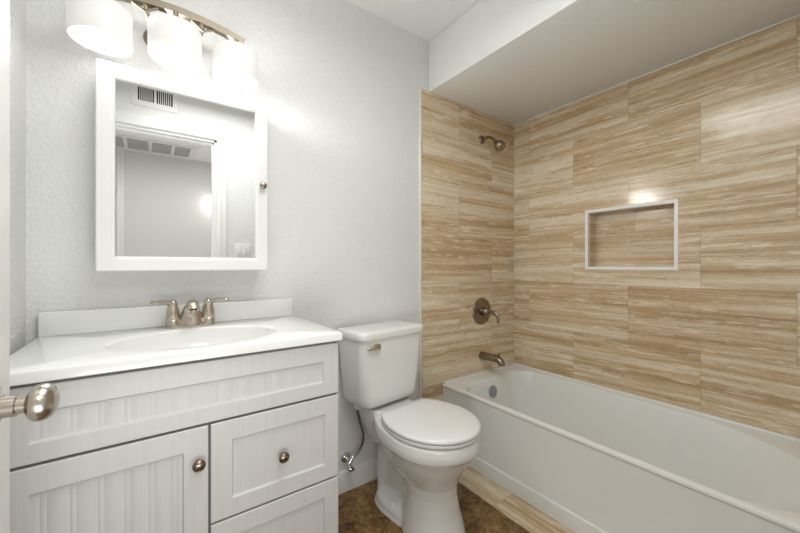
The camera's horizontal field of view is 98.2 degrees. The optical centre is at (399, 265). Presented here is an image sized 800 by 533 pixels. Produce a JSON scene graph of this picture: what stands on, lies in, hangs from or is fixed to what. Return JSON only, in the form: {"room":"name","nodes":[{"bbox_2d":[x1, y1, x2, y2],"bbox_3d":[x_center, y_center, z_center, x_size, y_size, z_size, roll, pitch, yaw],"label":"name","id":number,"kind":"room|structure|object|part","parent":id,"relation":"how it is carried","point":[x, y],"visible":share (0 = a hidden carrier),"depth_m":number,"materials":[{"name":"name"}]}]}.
{"room":"bathroom","nodes":[
{"label":"bathroom","id":0,"kind":"room"},
{"bbox_2d":[10,0,25,354],"bbox_3d":[-0.751,-0.100,0.421,0.100,2.440,1.551,0,0,-36],"label":"wall","id":1,"kind":"structure","parent":0,"point":[17,7],"depth_m":1.00,"materials":[{"name":"white paint"}]},
{"bbox_2d":[26,0,428,471],"bbox_3d":[-0.202,-0.100,1.838,2.652,2.440,0.100,0,0,-36],"label":"wall","id":2,"kind":"structure","parent":0,"point":[340,83],"depth_m":1.58,"materials":[{"name":"white paint"}]},
{"bbox_2d":[66,0,258,90],"bbox_3d":[-0.793,-0.803,1.220,0.549,0.207,0.206,0,0,-36],"label":"vanity light","id":3,"kind":"object","parent":2,"relation":"attached to","point":[105,27],"visible":1,"depth_m":1.16,"materials":[{"name":"white glass"}]},
{"bbox_3d":[-0.937,-0.752,1.087,0.159,0.104,0.159,0,0,-36],"label":"lamp shade","id":4,"kind":"part","parent":3,"relation":"part of","materials":[{"name":"white glass"}]},
{"bbox_2d":[68,25,131,55],"bbox_3d":[-0.937,-0.706,1.087,0.153,0.003,0.153,0,0,-36],"label":"diffuser","id":5,"kind":"object","parent":3,"relation":"attached to","point":[108,40],"depth_m":1.08,"materials":[{"name":"white glass"}]},
{"bbox_3d":[-0.847,-0.825,1.296,0.184,0.112,0.022,0,0,-36],"label":"wall plate","id":6,"kind":"part","parent":3,"relation":"part of","materials":[{"name":"beige metal"}]},
{"bbox_3d":[-0.854,-0.849,1.206,0.058,0.074,0.134,0,0,8],"label":"arm","id":7,"kind":"part","parent":3,"relation":"part of","materials":[{"name":"beige metal"}]},
{"bbox_3d":[-0.779,-0.766,1.202,0.159,0.104,0.159,0,0,-36],"label":"lamp shade","id":8,"kind":"part","parent":3,"relation":"part of","materials":[{"name":"white glass"}]},
{"bbox_2d":[149,46,200,70],"bbox_3d":[-0.779,-0.720,1.202,0.153,0.003,0.153,0,0,-36],"label":"diffuser","id":9,"kind":"object","parent":3,"relation":"attached to","point":[179,58],"depth_m":1.20,"materials":[{"name":"white glass"}]},
{"bbox_2d":[172,10,178,16],"bbox_3d":[-0.787,-0.852,1.213,0.060,0.071,0.060,0,0,-36],"label":"socket","id":10,"kind":"object","parent":3,"relation":"attached to","point":[174,12],"depth_m":1.21,"materials":[{"name":"beige metal"}]},
{"bbox_3d":[-0.760,-0.849,1.274,0.134,0.074,0.058,0,0,10],"label":"arm","id":11,"kind":"part","parent":3,"relation":"part of","materials":[{"name":"beige metal"}]},
{"bbox_3d":[-0.621,-0.752,1.315,0.159,0.104,0.159,0,0,-36],"label":"lamp shade","id":12,"kind":"part","parent":3,"relation":"part of","materials":[{"name":"white glass"}]},
{"bbox_2d":[214,70,257,89],"bbox_3d":[-0.621,-0.706,1.315,0.153,0.003,0.153,0,0,-36],"label":"diffuser","id":13,"kind":"object","parent":3,"relation":"attached to","point":[231,79],"depth_m":1.31,"materials":[{"name":"white glass"}]},
{"bbox_2d":[38,298,291,336],"bbox_3d":[-0.810,0.186,1.321,0.801,0.077,0.020,0,0,-36],"label":"backsplash","id":14,"kind":"structure","parent":2,"relation":"attached to","point":[54,323],"depth_m":1.22,"materials":[{"name":"white stone"}]},
{"bbox_2d":[95,58,267,270],"bbox_3d":[-0.769,-0.316,1.275,0.523,0.669,0.144,0,0,-36],"label":"medicine cabinet","id":15,"kind":"object","parent":2,"relation":"attached to","point":[181,167],"visible":1,"depth_m":1.22,"materials":[{"name":"white wood"}]},
{"bbox_2d":[115,79,254,257],"bbox_3d":[-0.749,-0.316,1.247,0.433,0.579,0.004,0,0,-36],"label":"mirror","id":16,"kind":"object","parent":15,"relation":"attached to","point":[185,159],"depth_m":1.23,"materials":[{"name":"clear glass"}]},
{"bbox_3d":[-0.540,-0.314,1.367,0.027,0.027,0.025,0,0,-36],"label":"knob","id":17,"kind":"part","parent":15,"relation":"part of","materials":[{"name":"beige metal"}]},
{"bbox_2d":[340,405,364,471],"bbox_3d":[-0.217,0.822,1.686,0.098,0.336,0.127,0,0,-36],"label":"water supply valve","id":18,"kind":"object","parent":2,"relation":"attached to","point":[345,457],"visible":0.96,"depth_m":1.69,"materials":[{"name":"silver metal"}]},
{"bbox_3d":[-0.236,0.979,1.666,0.036,0.023,0.029,0,0,-36],"label":"handle","id":19,"kind":"part","parent":18,"relation":"part of","materials":[{"name":"silver metal"}]},
{"bbox_2d":[338,458,376,494],"bbox_3d":[-0.196,1.069,1.773,0.762,0.103,0.013,0,0,-36],"label":"baseboard","id":20,"kind":"structure","parent":2,"relation":"attached to","point":[365,472],"depth_m":1.75,"materials":[{"name":"white wood"}]},
{"bbox_2d":[419,88,420,398],"bbox_3d":[0.117,0.001,2.000,0.011,2.039,0.011,0,0,-36],"label":"trim","id":21,"kind":"structure","parent":2,"relation":"attached to","point":[420,88],"depth_m":1.99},
{"bbox_2d":[421,89,513,400],"bbox_3d":[0.472,0.050,2.258,0.868,2.140,0.009,0,0,-36],"label":"wall tile","id":22,"kind":"structure","parent":2,"relation":"attached to","point":[467,185],"depth_m":2.19,"materials":[{"name":"tile"}]},
{"bbox_2d":[472,298,499,324],"bbox_3d":[0.586,0.305,2.244,0.178,0.178,0.147,0,0,-36],"label":"shower valve","id":23,"kind":"object","parent":22,"relation":"attached to","point":[481,311],"visible":1,"depth_m":2.27,"materials":[{"name":"silver metal"}]},
{"bbox_3d":[0.547,0.305,2.297,0.178,0.178,0.016,0,0,-36],"label":"plate","id":24,"kind":"part","parent":23,"relation":"part of","materials":[{"name":"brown metal"}]},
{"bbox_3d":[0.588,0.322,2.240,0.058,0.093,0.137,0,0,-36],"label":"lever","id":25,"kind":"part","parent":23,"relation":"part of","materials":[{"name":"silver metal"}]},
{"bbox_2d":[479,351,504,365],"bbox_3d":[0.596,0.596,2.230,0.054,0.078,0.184,0,0,-36],"label":"tub spout","id":26,"kind":"object","parent":22,"relation":"attached to","point":[486,356],"visible":1,"depth_m":2.21,"materials":[{"name":"silver metal"}]},
{"bbox_2d":[479,135,505,151],"bbox_3d":[0.599,-0.793,2.234,0.072,0.144,0.180,0,0,-36],"label":"showerhead","id":27,"kind":"object","parent":22,"relation":"attached to","point":[499,145],"visible":1,"depth_m":2.19,"materials":[{"name":"silver metal"}]},
{"bbox_3d":[0.581,-0.812,2.253,0.021,0.070,0.128,0,0,-36],"label":"arm","id":28,"kind":"part","parent":27,"relation":"part of","materials":[{"name":"silver metal"}]},
{"bbox_2d":[346,0,480,41],"bbox_3d":[0.253,-1.350,1.210,2.652,0.060,1.651,0,0,-36],"label":"ceiling","id":29,"kind":"structure","parent":0,"point":[425,19],"depth_m":1.81,"materials":[{"name":"white paint"}]},
{"bbox_2d":[338,479,528,532],"bbox_3d":[0.281,1.150,1.171,2.652,0.060,1.747,0,0,-36],"label":"floor","id":30,"kind":"structure","parent":0,"point":[358,512],"depth_m":1.55,"materials":[{"name":"brown tile"}]},
{"bbox_2d":[10,341,337,532],"bbox_3d":[-0.661,0.687,1.124,0.792,0.866,0.511,0,0,-36],"label":"vanity cabinet","id":31,"kind":"object","parent":30,"relation":"on","point":[243,443],"visible":0.88,"depth_m":0.92,"materials":[{"name":"white wood"}]},
{"bbox_3d":[-0.690,0.729,0.835,0.400,0.583,0.018,0,0,-36],"label":"door","id":32,"kind":"part","parent":31,"relation":"part of","materials":[{"name":"white wood"}]},
{"bbox_3d":[-0.533,0.346,0.949,0.789,0.168,0.018,0,0,-36],"label":"false drawer","id":33,"kind":"part","parent":31,"relation":"part of","materials":[{"name":"white wood"}]},
{"bbox_2d":[10,298,341,386],"bbox_3d":[-0.668,0.251,1.130,0.809,0.206,0.497,0,0,-36],"label":"countertop","id":34,"kind":"structure","parent":31,"relation":"on","point":[72,343],"depth_m":1.11,"materials":[{"name":"white stone"}]},
{"bbox_2d":[150,297,228,328],"bbox_3d":[-0.751,0.172,1.254,0.215,0.104,0.147,0,0,-8],"label":"faucet","id":35,"kind":"object","parent":34,"relation":"on","point":[191,315],"visible":1,"depth_m":1.24,"materials":[{"name":"silver metal"}]},
{"bbox_3d":[-0.825,0.167,1.218,0.047,0.093,0.095,0,0,32],"label":"handle","id":36,"kind":"part","parent":35,"relation":"part of","materials":[{"name":"silver metal"}]},
{"bbox_3d":[-0.767,0.219,1.272,0.162,0.010,0.056,0,0,-36],"label":"plate","id":37,"kind":"part","parent":35,"relation":"part of","materials":[{"name":"silver metal"}]},
{"bbox_3d":[-0.748,0.168,1.244,0.092,0.095,0.137,0,0,-36],"label":"spout","id":38,"kind":"part","parent":35,"relation":"part of","materials":[{"name":"silver metal"}]},
{"bbox_3d":[-0.699,0.167,1.310,0.095,0.093,0.047,0,0,-13],"label":"handle","id":39,"kind":"part","parent":35,"relation":"part of","materials":[{"name":"silver metal"}]},
{"bbox_2d":[108,327,273,349],"bbox_3d":[-0.639,0.292,1.108,0.454,0.124,0.314,0,0,-36],"label":"basin","id":40,"kind":"object","parent":34,"relation":"in","point":[172,339],"depth_m":1.20,"materials":[{"name":"white ceramic"}]},
{"bbox_3d":[-0.534,0.530,0.919,0.032,0.032,0.029,0,0,-36],"label":"knob","id":41,"kind":"part","parent":31,"relation":"part of","materials":[{"name":"silver metal"}]},
{"bbox_3d":[-0.368,0.868,1.068,0.382,0.305,0.018,0,0,-36],"label":"drawer","id":42,"kind":"part","parent":31,"relation":"part of","materials":[{"name":"white wood"}]},
{"bbox_3d":[-0.368,0.573,1.068,0.382,0.272,0.018,0,0,-36],"label":"drawer","id":43,"kind":"part","parent":31,"relation":"part of","materials":[{"name":"white wood"}]},
{"bbox_3d":[-0.353,0.581,1.050,0.032,0.032,0.029,0,0,-36],"label":"knob","id":44,"kind":"part","parent":31,"relation":"part of","materials":[{"name":"silver metal"}]},
{"bbox_2d":[337,320,480,532],"bbox_3d":[0.057,0.709,1.554,0.409,0.822,0.639,0,0,-42],"label":"toilet","id":45,"kind":"object","parent":30,"relation":"on","point":[426,445],"visible":0.99,"depth_m":1.51,"materials":[{"name":"white ceramic"}]},
{"bbox_3d":[-0.116,0.368,1.538,0.073,0.028,0.028,0,0,-42],"label":"flush handle","id":46,"kind":"part","parent":45,"relation":"part of","materials":[{"name":"silver metal"}]},
{"bbox_3d":[-0.087,0.496,1.712,0.388,0.320,0.202,0,0,-42],"label":"tank","id":47,"kind":"part","parent":45,"relation":"part of","materials":[{"name":"white ceramic"}]},
{"bbox_3d":[-0.085,0.318,1.710,0.409,0.039,0.216,0,0,-42],"label":"tank lid","id":48,"kind":"part","parent":45,"relation":"part of","materials":[{"name":"white ceramic"}]},
{"bbox_3d":[0.063,0.894,1.562,0.381,0.452,0.635,0,0,-42],"label":"bowl","id":49,"kind":"part","parent":45,"relation":"part of","materials":[{"name":"white ceramic"}]},
{"bbox_3d":[0.144,0.680,1.474,0.377,0.021,0.396,0,0,-42],"label":"seat","id":50,"kind":"part","parent":45,"relation":"part of","materials":[{"name":"white plastic"}]},
{"bbox_3d":[0.145,0.659,1.472,0.380,0.026,0.399,0,0,-42],"label":"seat lid","id":51,"kind":"part","parent":45,"relation":"part of","materials":[{"name":"white plastic"}]},
{"bbox_2d":[458,466,574,532],"bbox_3d":[0.658,1.117,1.436,0.170,0.006,1.542,0,0,-36],"label":"threshold","id":52,"kind":"object","parent":30,"relation":"on","point":[519,511],"depth_m":1.61,"materials":[{"name":"stone"}]},
{"bbox_2d":[442,362,799,532],"bbox_3d":[0.990,0.910,1.678,0.706,0.419,1.537,0,0,-36],"label":"bathtub","id":53,"kind":"object","parent":30,"relation":"on","point":[590,457],"visible":0.94,"depth_m":1.54,"materials":[{"name":"white ceramic"}]},
{"bbox_3d":[0.590,0.798,2.186,0.074,0.074,0.017,0,0,-36],"label":"overflow plate","id":54,"kind":"part","parent":53,"relation":"part of","materials":[{"name":"silver metal"}]},
{"bbox_2d":[429,0,799,123],"bbox_3d":[0.949,-1.170,1.652,0.806,0.300,1.551,0,0,-36],"label":"soffit","id":55,"kind":"structure","parent":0,"point":[511,61],"depth_m":1.65,"materials":[{"name":"white paint"}]},
{"bbox_2d":[514,14,799,437],"bbox_3d":[1.316,-0.100,1.917,0.100,2.440,1.551,0,0,-36],"label":"wall","id":56,"kind":"structure","parent":0,"point":[716,132],"depth_m":1.71,"materials":[{"name":"tile"}]},
{"bbox_2d":[585,199,678,270],"bbox_3d":[1.294,-0.153,1.941,0.102,0.359,0.458,0,0,-36],"label":"shower niche","id":57,"kind":"object","parent":56,"relation":"attached to","point":[642,236],"visible":0.91,"depth_m":1.96,"materials":[{"name":"tile"}]},
{"bbox_2d":[514,14,799,125],"bbox_3d":[1.275,-1.015,1.883,0.006,0.010,1.542,0,0,-36],"label":"trim","id":58,"kind":"structure","parent":56,"relation":"attached to","point":[798,15],"depth_m":1.73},
{"bbox_3d":[0.441,-0.100,0.267,3.452,2.440,0.096,0,0,-36],"label":"wall","id":59,"kind":"structure","parent":0,"visible":0},
{"bbox_2d":[0,0,59,532],"bbox_3d":[-0.418,0.099,0.190,0.166,2.018,0.732,0,0,-28],"label":"door","id":60,"kind":"structure","parent":59,"relation":"in","point":[42,401],"depth_m":0.50,"materials":[{"name":"white paint"}]},
{"bbox_3d":[-0.520,0.192,0.478,0.072,0.067,0.067,0,0,-28],"label":"knob","id":61,"kind":"part","parent":60,"relation":"part of","materials":[{"name":"silver metal"}]}
]}

